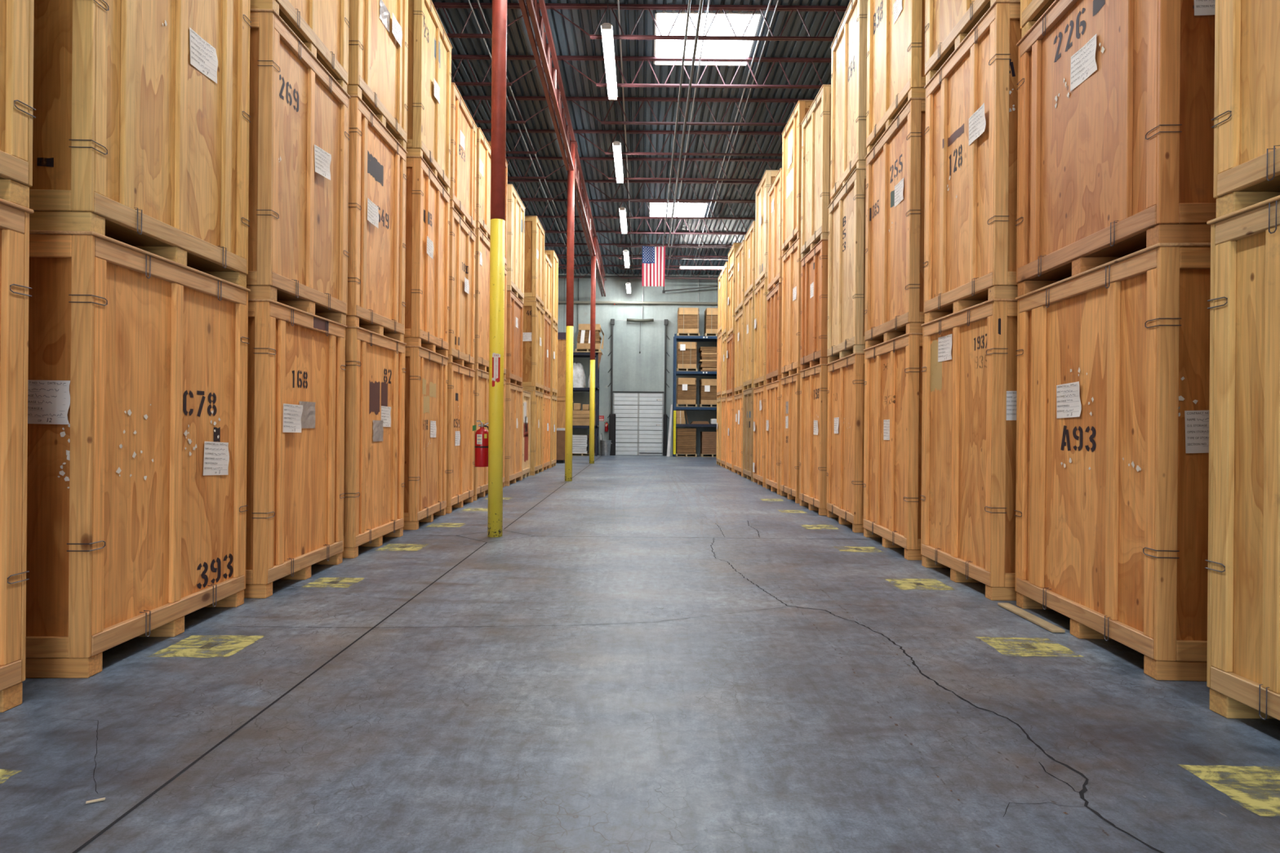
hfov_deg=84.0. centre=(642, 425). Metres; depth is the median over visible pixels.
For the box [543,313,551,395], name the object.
crate
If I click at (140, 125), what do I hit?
crate
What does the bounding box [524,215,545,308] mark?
crate
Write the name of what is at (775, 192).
crate
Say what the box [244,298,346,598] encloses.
crate
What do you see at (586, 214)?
girder
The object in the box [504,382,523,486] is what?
crate
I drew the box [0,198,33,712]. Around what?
crate
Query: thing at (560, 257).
joist
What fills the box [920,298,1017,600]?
crate
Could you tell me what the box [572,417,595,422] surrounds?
carton
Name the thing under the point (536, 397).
crate
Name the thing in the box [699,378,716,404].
carton
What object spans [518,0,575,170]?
girder
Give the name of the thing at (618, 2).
conduit
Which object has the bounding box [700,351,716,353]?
carton
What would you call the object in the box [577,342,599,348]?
tray
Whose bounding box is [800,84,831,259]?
crate
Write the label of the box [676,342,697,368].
bundle
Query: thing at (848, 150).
crate
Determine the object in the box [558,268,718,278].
pipe
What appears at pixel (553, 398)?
crate
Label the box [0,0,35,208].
crate
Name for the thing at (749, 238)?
crate
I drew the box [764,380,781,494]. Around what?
crate
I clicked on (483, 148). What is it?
crate
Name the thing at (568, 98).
joist
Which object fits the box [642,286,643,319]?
conduit
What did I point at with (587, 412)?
carton
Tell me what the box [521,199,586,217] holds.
joist
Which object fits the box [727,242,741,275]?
crate
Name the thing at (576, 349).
pallet
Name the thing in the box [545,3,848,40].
joist
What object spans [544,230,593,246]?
joist
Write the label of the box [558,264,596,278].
joist
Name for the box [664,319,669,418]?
door track
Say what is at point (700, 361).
carton
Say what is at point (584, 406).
carton
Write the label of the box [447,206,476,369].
crate
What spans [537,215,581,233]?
joist
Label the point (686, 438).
bundle
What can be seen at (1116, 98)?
crate
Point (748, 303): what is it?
crate
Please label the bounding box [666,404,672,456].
leaning board
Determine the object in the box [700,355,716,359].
carton
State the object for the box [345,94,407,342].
crate
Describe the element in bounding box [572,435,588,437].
board
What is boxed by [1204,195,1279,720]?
crate
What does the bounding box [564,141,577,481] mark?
steel column
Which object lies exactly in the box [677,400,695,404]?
tray
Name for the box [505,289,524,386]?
crate
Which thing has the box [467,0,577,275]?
conduit
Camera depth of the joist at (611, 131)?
15.90 m
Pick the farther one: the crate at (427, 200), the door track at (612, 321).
the door track at (612, 321)
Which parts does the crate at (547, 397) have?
panel, rail, rail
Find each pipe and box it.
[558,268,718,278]
[558,300,718,305]
[662,0,691,246]
[662,285,718,293]
[667,0,703,247]
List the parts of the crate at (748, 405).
rail, rail, panel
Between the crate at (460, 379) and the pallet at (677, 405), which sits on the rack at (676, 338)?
the pallet at (677, 405)
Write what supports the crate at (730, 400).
on the floor
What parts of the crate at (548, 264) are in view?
panel, rail, rail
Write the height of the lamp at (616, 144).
0.680 m
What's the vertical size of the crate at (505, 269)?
2.170 m
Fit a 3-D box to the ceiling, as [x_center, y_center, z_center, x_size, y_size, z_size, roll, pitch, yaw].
[-0.369,-6.711,11.375,17.374,0.785,36.750,1,0,0]
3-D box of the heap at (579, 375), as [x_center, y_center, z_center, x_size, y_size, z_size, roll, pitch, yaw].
[-2.705,-2.056,29.047,0.829,1.062,0.742,1,0,0]
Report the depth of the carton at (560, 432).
23.05 m
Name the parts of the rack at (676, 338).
upright frame, wooden slat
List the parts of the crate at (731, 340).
rail, rail, panel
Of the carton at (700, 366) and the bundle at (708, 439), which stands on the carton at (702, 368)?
the carton at (700, 366)
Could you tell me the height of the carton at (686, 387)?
1.058 m
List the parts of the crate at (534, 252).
rail, panel, rail, lid, panel, rail, rail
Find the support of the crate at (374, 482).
on the floor
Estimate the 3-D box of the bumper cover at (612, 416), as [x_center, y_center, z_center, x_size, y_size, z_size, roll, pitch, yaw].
[-1.233,0.379,29.530,0.260,1.720,0.200,1,0,0]
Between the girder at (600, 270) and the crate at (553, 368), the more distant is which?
the girder at (600, 270)
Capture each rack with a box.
[572,352,599,456]
[672,333,717,457]
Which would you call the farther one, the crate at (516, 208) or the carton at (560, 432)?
the carton at (560, 432)
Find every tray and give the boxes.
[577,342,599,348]
[677,364,696,368]
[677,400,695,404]
[678,328,698,333]
[701,400,716,404]
[706,328,717,333]
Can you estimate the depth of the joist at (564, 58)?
12.84 m
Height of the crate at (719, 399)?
2.150 m
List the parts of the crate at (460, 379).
panel, lid, rail, rail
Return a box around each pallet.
[572,453,595,456]
[575,348,601,351]
[675,368,697,371]
[675,404,697,407]
[675,453,697,457]
[676,333,699,336]
[698,404,716,407]
[699,453,716,457]
[703,333,717,336]
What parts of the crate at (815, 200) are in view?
rail, rail, panel, lid, panel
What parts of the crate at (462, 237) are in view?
panel, rail, lid, rail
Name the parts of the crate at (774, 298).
rail, rail, panel, lid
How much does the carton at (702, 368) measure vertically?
0.085 m
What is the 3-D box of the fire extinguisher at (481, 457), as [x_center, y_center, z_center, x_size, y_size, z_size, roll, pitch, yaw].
[-1.802,0.203,8.000,0.159,0.522,0.160,0,0,25]
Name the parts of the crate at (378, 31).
panel, rail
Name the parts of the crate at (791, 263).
rail, rail, lid, panel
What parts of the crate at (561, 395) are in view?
panel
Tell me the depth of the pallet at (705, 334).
28.63 m
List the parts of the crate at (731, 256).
rail, rail, panel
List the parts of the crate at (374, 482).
panel, lid, rail, rail, panel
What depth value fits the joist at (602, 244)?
25.10 m
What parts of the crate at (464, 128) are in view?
panel, rail, lid, rail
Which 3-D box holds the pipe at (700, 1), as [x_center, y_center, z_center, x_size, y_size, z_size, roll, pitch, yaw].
[0.854,-6.139,8.200,0.048,0.648,30.001,1,0,0]
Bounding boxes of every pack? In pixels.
[675,410,684,417]
[675,417,685,423]
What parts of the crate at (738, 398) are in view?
rail, rail, panel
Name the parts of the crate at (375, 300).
lid, rail, panel, rail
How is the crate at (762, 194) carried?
on the crate at (761, 291)
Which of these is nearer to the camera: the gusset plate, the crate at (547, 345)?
the crate at (547, 345)
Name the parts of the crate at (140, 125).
rail, panel, rail, panel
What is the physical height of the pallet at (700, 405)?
0.116 m
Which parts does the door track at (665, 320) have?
rail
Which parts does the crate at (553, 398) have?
panel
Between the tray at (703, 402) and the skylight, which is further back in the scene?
the tray at (703, 402)
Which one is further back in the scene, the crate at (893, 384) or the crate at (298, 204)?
the crate at (893, 384)
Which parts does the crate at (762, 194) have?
rail, rail, panel, lid, rail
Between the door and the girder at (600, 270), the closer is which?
the girder at (600, 270)
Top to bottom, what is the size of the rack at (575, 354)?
4.170 m
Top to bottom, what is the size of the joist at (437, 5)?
0.515 m
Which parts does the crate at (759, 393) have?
rail, rail, panel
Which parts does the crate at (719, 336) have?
panel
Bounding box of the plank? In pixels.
[997,603,1065,632]
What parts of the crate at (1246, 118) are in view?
rail, panel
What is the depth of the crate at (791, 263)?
12.21 m
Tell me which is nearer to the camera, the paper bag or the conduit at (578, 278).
the paper bag
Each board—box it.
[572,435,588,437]
[572,437,588,439]
[572,439,588,441]
[572,441,588,444]
[572,444,588,446]
[572,446,587,448]
[572,448,587,451]
[572,450,588,453]
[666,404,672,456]
[670,409,672,456]
[671,424,672,456]
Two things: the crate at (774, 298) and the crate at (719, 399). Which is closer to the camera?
the crate at (774, 298)
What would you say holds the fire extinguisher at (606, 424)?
attached to the wall
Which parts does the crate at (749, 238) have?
rail, rail, panel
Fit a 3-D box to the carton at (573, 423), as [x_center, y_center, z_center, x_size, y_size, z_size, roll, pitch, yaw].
[-2.505,-0.068,29.055,1.190,0.148,0.830,1,0,0]
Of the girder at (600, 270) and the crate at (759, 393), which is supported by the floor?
the crate at (759, 393)
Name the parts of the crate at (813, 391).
rail, rail, panel, lid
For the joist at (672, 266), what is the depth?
28.16 m
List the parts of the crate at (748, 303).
rail, rail, panel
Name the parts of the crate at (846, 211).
rail, rail, panel, lid, panel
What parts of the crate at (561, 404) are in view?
panel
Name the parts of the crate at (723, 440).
panel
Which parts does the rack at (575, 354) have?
upright frame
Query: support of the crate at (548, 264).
on the crate at (547, 345)
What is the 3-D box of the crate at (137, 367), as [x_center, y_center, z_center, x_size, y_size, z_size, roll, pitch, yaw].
[-3.740,0.135,4.134,2.112,2.165,1.476,0,0,-2]
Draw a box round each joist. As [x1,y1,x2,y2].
[432,2,540,38]
[451,54,552,85]
[461,95,561,123]
[480,128,569,154]
[506,156,567,178]
[507,179,581,199]
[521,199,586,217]
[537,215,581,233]
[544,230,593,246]
[544,243,591,258]
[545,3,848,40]
[556,55,831,88]
[557,254,591,268]
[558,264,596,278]
[565,96,814,125]
[573,129,782,155]
[579,156,782,181]
[584,179,759,201]
[588,199,755,219]
[592,216,747,235]
[595,231,746,248]
[598,243,732,259]
[600,254,728,270]
[603,265,721,279]
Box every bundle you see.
[577,324,604,349]
[675,428,696,453]
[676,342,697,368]
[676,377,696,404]
[677,307,699,333]
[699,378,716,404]
[700,431,716,453]
[704,307,717,333]
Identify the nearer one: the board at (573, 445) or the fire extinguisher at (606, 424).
the board at (573, 445)
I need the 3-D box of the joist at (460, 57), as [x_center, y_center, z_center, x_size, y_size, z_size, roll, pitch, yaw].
[-5.219,-6.438,12.855,7.250,0.515,0.090,1,0,0]
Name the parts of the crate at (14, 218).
panel, rail, rail, lid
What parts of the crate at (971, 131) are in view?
rail, rail, panel, lid, rail, panel, rail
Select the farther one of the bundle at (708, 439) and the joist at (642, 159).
the bundle at (708, 439)
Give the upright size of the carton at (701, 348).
0.086 m
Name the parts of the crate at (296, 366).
rail, panel, rail, lid, panel, rail, rail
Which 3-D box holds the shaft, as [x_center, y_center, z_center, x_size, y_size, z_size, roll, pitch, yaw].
[-0.092,-4.378,29.610,2.020,0.147,0.122,1,0,0]
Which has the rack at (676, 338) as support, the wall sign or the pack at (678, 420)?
the pack at (678, 420)
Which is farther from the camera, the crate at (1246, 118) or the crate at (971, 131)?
the crate at (971, 131)
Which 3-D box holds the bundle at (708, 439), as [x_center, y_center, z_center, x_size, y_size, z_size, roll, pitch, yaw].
[2.829,0.706,29.090,0.829,0.897,0.859,1,0,0]
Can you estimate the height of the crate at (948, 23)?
2.150 m
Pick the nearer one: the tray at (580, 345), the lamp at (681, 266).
the lamp at (681, 266)
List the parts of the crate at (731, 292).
rail, rail, panel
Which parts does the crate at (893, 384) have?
rail, rail, panel, lid, rail, panel, rail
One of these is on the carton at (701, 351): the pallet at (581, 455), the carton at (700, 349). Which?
the carton at (700, 349)
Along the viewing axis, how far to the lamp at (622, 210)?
20.15 m
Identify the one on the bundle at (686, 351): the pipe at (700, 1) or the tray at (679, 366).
the tray at (679, 366)
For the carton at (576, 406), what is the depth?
28.68 m
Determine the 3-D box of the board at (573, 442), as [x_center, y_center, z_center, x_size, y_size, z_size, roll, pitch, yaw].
[-2.543,0.713,29.055,0.627,0.085,0.830,1,0,0]
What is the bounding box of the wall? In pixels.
[557,272,719,455]
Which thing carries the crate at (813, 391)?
on the floor
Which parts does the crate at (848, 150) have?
lid, rail, rail, panel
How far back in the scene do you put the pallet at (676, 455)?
28.63 m
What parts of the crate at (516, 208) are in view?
lid, panel, rail, rail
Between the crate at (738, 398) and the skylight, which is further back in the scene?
the crate at (738, 398)
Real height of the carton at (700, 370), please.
0.073 m
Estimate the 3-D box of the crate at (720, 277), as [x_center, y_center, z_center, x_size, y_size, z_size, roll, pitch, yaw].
[3.538,-3.879,22.801,2.112,1.920,1.216,1,0,0]
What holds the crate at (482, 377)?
on the floor
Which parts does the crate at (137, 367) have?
rail, panel, rail, lid, rail, panel, rail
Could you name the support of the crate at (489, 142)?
on the crate at (505, 269)
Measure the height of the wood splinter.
0.005 m
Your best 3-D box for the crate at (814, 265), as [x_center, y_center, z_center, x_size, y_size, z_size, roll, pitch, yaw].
[3.572,-1.739,10.687,2.112,1.760,1.316,1,0,0]
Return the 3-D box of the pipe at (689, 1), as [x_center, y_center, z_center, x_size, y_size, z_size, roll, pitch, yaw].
[0.684,-6.140,8.200,0.036,0.636,30.001,1,0,0]
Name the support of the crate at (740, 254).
on the crate at (739, 318)
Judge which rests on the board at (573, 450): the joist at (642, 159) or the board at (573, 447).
the board at (573, 447)
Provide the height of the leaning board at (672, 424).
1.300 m
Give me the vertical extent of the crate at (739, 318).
2.120 m
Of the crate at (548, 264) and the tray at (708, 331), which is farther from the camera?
the tray at (708, 331)
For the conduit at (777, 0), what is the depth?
14.34 m
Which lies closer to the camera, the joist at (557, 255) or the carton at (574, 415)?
the joist at (557, 255)
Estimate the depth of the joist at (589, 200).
20.52 m
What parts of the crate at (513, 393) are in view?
panel, rail, rail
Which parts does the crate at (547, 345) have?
panel, rail, rail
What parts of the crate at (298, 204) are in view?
rail, panel, rail, lid, rail, panel, rail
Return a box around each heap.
[573,362,586,387]
[587,374,590,387]
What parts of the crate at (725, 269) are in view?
panel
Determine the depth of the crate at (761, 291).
15.19 m
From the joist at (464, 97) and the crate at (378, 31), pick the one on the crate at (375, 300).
the crate at (378, 31)
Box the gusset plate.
[598,352,601,368]
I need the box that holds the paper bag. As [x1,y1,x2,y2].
[710,418,716,424]
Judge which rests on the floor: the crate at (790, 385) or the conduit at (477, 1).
the crate at (790, 385)
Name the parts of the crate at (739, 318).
rail, rail, panel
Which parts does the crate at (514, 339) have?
lid, panel, rail, rail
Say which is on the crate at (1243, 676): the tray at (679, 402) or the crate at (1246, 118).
the crate at (1246, 118)
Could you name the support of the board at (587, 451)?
on the pallet at (581, 455)
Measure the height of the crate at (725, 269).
2.150 m
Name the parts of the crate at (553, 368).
panel, rail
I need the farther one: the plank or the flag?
the flag
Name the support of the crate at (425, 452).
on the floor
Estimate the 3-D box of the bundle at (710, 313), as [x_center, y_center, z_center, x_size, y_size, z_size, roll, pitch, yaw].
[3.007,-4.223,29.076,0.859,1.018,0.887,1,0,0]
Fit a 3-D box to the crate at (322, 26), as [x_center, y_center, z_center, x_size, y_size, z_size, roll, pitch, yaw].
[-3.656,-4.032,5.684,2.112,2.160,1.346,1,0,-1]
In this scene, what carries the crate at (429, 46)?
on the crate at (427, 200)
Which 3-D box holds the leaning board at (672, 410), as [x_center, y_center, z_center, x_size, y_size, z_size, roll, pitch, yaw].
[1.158,0.270,29.175,0.112,1.980,0.543,0,0,6]
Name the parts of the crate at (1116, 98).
lid, rail, rail, panel, rail, panel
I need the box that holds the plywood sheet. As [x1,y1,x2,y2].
[573,351,603,355]
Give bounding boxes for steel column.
[487,0,506,537]
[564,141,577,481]
[589,235,597,463]
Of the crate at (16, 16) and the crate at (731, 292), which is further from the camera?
the crate at (731, 292)
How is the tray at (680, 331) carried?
on the bundle at (687, 317)
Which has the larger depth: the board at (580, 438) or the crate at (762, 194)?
the board at (580, 438)
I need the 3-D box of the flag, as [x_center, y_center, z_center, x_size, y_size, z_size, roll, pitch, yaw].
[0.381,-5.304,23.543,0.760,1.399,0.078,1,0,0]
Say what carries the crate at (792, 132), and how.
on the crate at (791, 263)
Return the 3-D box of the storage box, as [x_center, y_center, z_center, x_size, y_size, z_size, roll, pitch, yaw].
[-2.913,-3.107,25.100,0.720,0.258,0.800,1,0,0]
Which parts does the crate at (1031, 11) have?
rail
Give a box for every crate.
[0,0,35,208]
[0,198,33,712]
[25,230,250,678]
[28,0,251,288]
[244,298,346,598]
[245,8,351,324]
[250,0,350,92]
[342,326,406,558]
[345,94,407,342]
[346,0,408,151]
[403,345,448,529]
[404,155,450,357]
[406,0,452,194]
[445,361,475,513]
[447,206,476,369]
[449,82,477,233]
[473,368,488,500]
[474,226,489,372]
[475,127,490,239]
[487,141,508,267]
[502,377,506,487]
[503,266,507,378]
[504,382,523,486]
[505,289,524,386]
[506,183,525,303]
[521,390,531,479]
[522,300,544,392]
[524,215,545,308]
[524,390,543,475]
[542,393,551,471]
[543,252,552,319]
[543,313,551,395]
[544,249,559,326]
[550,322,558,395]
[550,395,556,467]
[556,339,573,399]
[556,400,573,428]
[715,397,721,466]
[716,331,722,398]
[717,271,722,335]
[720,396,726,468]
[721,261,728,338]
[721,334,727,397]
[725,395,733,471]
[726,333,734,397]
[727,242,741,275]
[727,267,734,337]
[733,307,743,395]
[733,392,743,476]
[734,240,744,316]
[742,290,754,390]
[742,387,753,481]
[744,220,755,299]
[752,385,765,487]
[753,276,768,388]
[755,169,778,288]
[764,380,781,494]
[765,282,782,384]
[767,168,782,293]
[779,373,799,503]
[781,99,813,255]
[781,236,801,377]
[799,364,827,515]
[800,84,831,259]
[800,239,827,370]
[826,168,866,363]
[826,352,864,533]
[830,0,867,201]
[862,333,922,559]
[864,97,925,348]
[865,0,925,154]
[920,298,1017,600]
[923,0,1022,323]
[924,0,995,84]
[1014,242,1210,681]
[1015,0,1216,296]
[1020,0,1054,38]
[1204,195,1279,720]
[1211,0,1279,217]
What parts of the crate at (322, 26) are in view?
rail, panel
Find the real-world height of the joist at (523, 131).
0.515 m
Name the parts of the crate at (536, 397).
panel, rail, rail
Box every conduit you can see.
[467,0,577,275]
[476,0,580,273]
[577,278,578,335]
[617,0,633,275]
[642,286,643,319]
[666,0,710,275]
[689,0,771,276]
[692,0,778,276]
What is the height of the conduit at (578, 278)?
2.400 m
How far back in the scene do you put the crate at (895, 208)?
7.18 m
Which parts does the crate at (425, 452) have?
rail, panel, rail, lid, rail, rail, panel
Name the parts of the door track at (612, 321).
rail, pulley plate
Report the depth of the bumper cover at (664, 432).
29.43 m
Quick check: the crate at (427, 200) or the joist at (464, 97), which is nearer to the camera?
the crate at (427, 200)
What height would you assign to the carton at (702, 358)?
0.064 m
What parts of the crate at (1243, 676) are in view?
lid, rail, rail, panel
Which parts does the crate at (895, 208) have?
rail, rail, panel, lid, rail, panel, rail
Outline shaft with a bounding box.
[615,318,664,322]
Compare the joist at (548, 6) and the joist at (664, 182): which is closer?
the joist at (548, 6)
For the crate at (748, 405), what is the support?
on the floor
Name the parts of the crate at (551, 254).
panel, rail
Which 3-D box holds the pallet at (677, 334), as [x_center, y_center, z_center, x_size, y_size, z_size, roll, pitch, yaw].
[1.872,-3.664,29.095,0.900,0.116,0.930,1,0,0]
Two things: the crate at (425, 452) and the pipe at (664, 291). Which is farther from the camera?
the pipe at (664, 291)
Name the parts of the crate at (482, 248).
lid, rail, rail, panel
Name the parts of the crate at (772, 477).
rail, rail, panel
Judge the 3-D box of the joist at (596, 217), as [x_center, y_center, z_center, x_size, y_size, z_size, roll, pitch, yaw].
[1.299,-6.197,22.065,5.710,0.515,0.090,1,0,0]
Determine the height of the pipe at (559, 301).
0.145 m
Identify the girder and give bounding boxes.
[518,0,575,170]
[574,147,595,256]
[595,234,606,296]
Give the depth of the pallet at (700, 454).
28.63 m
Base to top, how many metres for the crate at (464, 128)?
1.730 m
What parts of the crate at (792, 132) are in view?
rail, rail, panel, lid, rail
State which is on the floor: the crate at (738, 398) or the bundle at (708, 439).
the crate at (738, 398)
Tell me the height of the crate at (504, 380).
2.150 m
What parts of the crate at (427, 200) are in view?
rail, panel, rail, lid, rail, panel, rail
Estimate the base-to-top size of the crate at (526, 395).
2.020 m
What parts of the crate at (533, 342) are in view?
rail, panel, rail, panel, rail, rail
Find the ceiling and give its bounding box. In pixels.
[431,0,850,275]
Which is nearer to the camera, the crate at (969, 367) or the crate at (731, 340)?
the crate at (969, 367)
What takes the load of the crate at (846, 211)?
on the crate at (846, 375)
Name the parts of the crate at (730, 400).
rail, rail, panel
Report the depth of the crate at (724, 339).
21.49 m
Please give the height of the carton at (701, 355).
0.072 m
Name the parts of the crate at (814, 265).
rail, rail, panel, lid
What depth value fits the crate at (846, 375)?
8.96 m
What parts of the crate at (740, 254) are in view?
rail, rail, panel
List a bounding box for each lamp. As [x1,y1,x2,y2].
[600,0,617,99]
[612,117,623,183]
[618,193,626,233]
[623,247,629,267]
[626,270,631,293]
[679,265,724,268]
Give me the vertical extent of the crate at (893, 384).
2.145 m
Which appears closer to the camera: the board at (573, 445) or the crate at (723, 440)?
the crate at (723, 440)
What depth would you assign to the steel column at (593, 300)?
23.03 m
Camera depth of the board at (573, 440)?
28.64 m
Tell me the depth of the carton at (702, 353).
28.70 m
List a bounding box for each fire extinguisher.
[472,420,488,466]
[604,421,608,431]
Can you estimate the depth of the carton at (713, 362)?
28.69 m
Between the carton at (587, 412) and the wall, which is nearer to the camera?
the carton at (587, 412)
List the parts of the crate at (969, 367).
rail, panel, rail, lid, rail, panel, rail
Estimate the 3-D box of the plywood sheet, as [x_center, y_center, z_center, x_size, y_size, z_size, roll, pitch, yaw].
[-3.004,-2.962,29.085,2.740,0.028,1.030,1,0,0]
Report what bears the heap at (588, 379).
on the rack at (575, 354)
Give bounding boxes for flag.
[641,245,665,286]
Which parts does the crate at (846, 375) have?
rail, rail, panel, lid, panel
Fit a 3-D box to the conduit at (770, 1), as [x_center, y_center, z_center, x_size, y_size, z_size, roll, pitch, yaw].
[1.987,-6.574,11.460,0.032,0.762,36.521,1,0,0]
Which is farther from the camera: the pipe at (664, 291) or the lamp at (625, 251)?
the pipe at (664, 291)
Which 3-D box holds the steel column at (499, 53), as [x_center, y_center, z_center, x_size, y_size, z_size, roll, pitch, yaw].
[-1.607,-2.595,7.930,0.260,7.661,0.320,1,0,0]
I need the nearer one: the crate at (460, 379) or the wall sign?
the crate at (460, 379)
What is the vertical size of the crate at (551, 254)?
2.080 m
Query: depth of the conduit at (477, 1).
15.19 m
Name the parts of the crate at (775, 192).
rail, rail, lid, panel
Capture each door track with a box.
[607,319,614,417]
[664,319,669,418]
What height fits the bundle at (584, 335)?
1.000 m
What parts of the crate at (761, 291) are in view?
rail, rail, panel, lid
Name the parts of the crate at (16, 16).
panel, rail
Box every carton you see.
[555,427,564,462]
[572,410,595,414]
[572,413,595,417]
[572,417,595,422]
[572,422,595,426]
[573,403,581,410]
[582,404,589,410]
[698,346,717,351]
[698,348,716,352]
[698,360,716,363]
[698,364,716,368]
[699,351,716,355]
[699,354,716,358]
[699,363,716,365]
[699,369,716,371]
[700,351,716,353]
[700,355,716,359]
[700,361,716,364]
[700,367,716,369]
[701,358,716,359]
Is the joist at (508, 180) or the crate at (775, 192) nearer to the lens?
the crate at (775, 192)
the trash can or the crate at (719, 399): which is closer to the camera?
the crate at (719, 399)
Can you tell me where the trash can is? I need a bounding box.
[600,440,612,455]
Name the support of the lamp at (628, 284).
hanging from the ceiling
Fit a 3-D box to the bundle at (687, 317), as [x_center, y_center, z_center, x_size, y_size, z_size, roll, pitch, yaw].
[1.877,-4.233,29.076,0.840,1.018,0.887,1,0,0]
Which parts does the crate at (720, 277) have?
panel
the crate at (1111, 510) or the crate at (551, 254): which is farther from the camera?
the crate at (551, 254)
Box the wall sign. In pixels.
[599,415,604,421]
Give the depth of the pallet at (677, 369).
28.63 m
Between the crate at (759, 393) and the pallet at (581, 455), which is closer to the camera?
the crate at (759, 393)
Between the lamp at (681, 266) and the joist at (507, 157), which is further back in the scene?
the lamp at (681, 266)
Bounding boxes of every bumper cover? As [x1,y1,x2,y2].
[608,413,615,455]
[662,413,666,455]
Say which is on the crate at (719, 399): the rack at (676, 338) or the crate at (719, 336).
the crate at (719, 336)
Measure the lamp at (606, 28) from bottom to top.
0.680 m
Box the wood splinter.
[85,797,105,804]
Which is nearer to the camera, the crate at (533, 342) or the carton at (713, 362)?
the crate at (533, 342)
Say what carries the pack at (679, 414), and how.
on the pack at (678, 420)
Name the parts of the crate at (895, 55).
rail, panel, rail, panel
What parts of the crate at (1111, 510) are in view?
rail, panel, rail, lid, rail, panel, rail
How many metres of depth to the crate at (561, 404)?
24.63 m
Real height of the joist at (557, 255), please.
0.515 m
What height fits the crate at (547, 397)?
2.090 m
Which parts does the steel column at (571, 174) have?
cap plate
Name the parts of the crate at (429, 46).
rail, panel, panel, rail, rail, lid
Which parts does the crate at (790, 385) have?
rail, rail, panel, lid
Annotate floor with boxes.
[0,454,1279,852]
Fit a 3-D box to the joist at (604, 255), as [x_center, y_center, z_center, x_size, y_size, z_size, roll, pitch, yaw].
[1.298,-6.105,26.670,5.710,0.515,0.090,1,0,0]
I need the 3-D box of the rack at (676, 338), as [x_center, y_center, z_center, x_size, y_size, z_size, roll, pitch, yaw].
[2.790,-1.201,29.099,3.042,4.950,1.042,1,0,0]
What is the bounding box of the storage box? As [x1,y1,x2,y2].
[557,332,565,339]
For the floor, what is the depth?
3.08 m
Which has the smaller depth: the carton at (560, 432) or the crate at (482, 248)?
the crate at (482, 248)
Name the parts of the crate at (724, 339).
panel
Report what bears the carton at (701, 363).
on the carton at (700, 366)
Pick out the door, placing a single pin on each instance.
(634, 423)
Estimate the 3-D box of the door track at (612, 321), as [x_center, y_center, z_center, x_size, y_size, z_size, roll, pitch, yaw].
[-1.311,-1.611,29.681,0.271,5.660,0.142,1,0,0]
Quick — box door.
[613,391,663,455]
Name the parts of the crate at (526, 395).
panel, rail, rail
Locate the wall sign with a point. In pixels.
(601, 417)
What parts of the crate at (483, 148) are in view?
lid, rail, rail, panel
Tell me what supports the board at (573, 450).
on the board at (587, 451)
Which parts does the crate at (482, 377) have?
rail, rail, panel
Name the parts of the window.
pane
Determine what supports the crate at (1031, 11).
on the crate at (1116, 98)
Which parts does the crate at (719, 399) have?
panel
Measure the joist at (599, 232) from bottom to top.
0.515 m

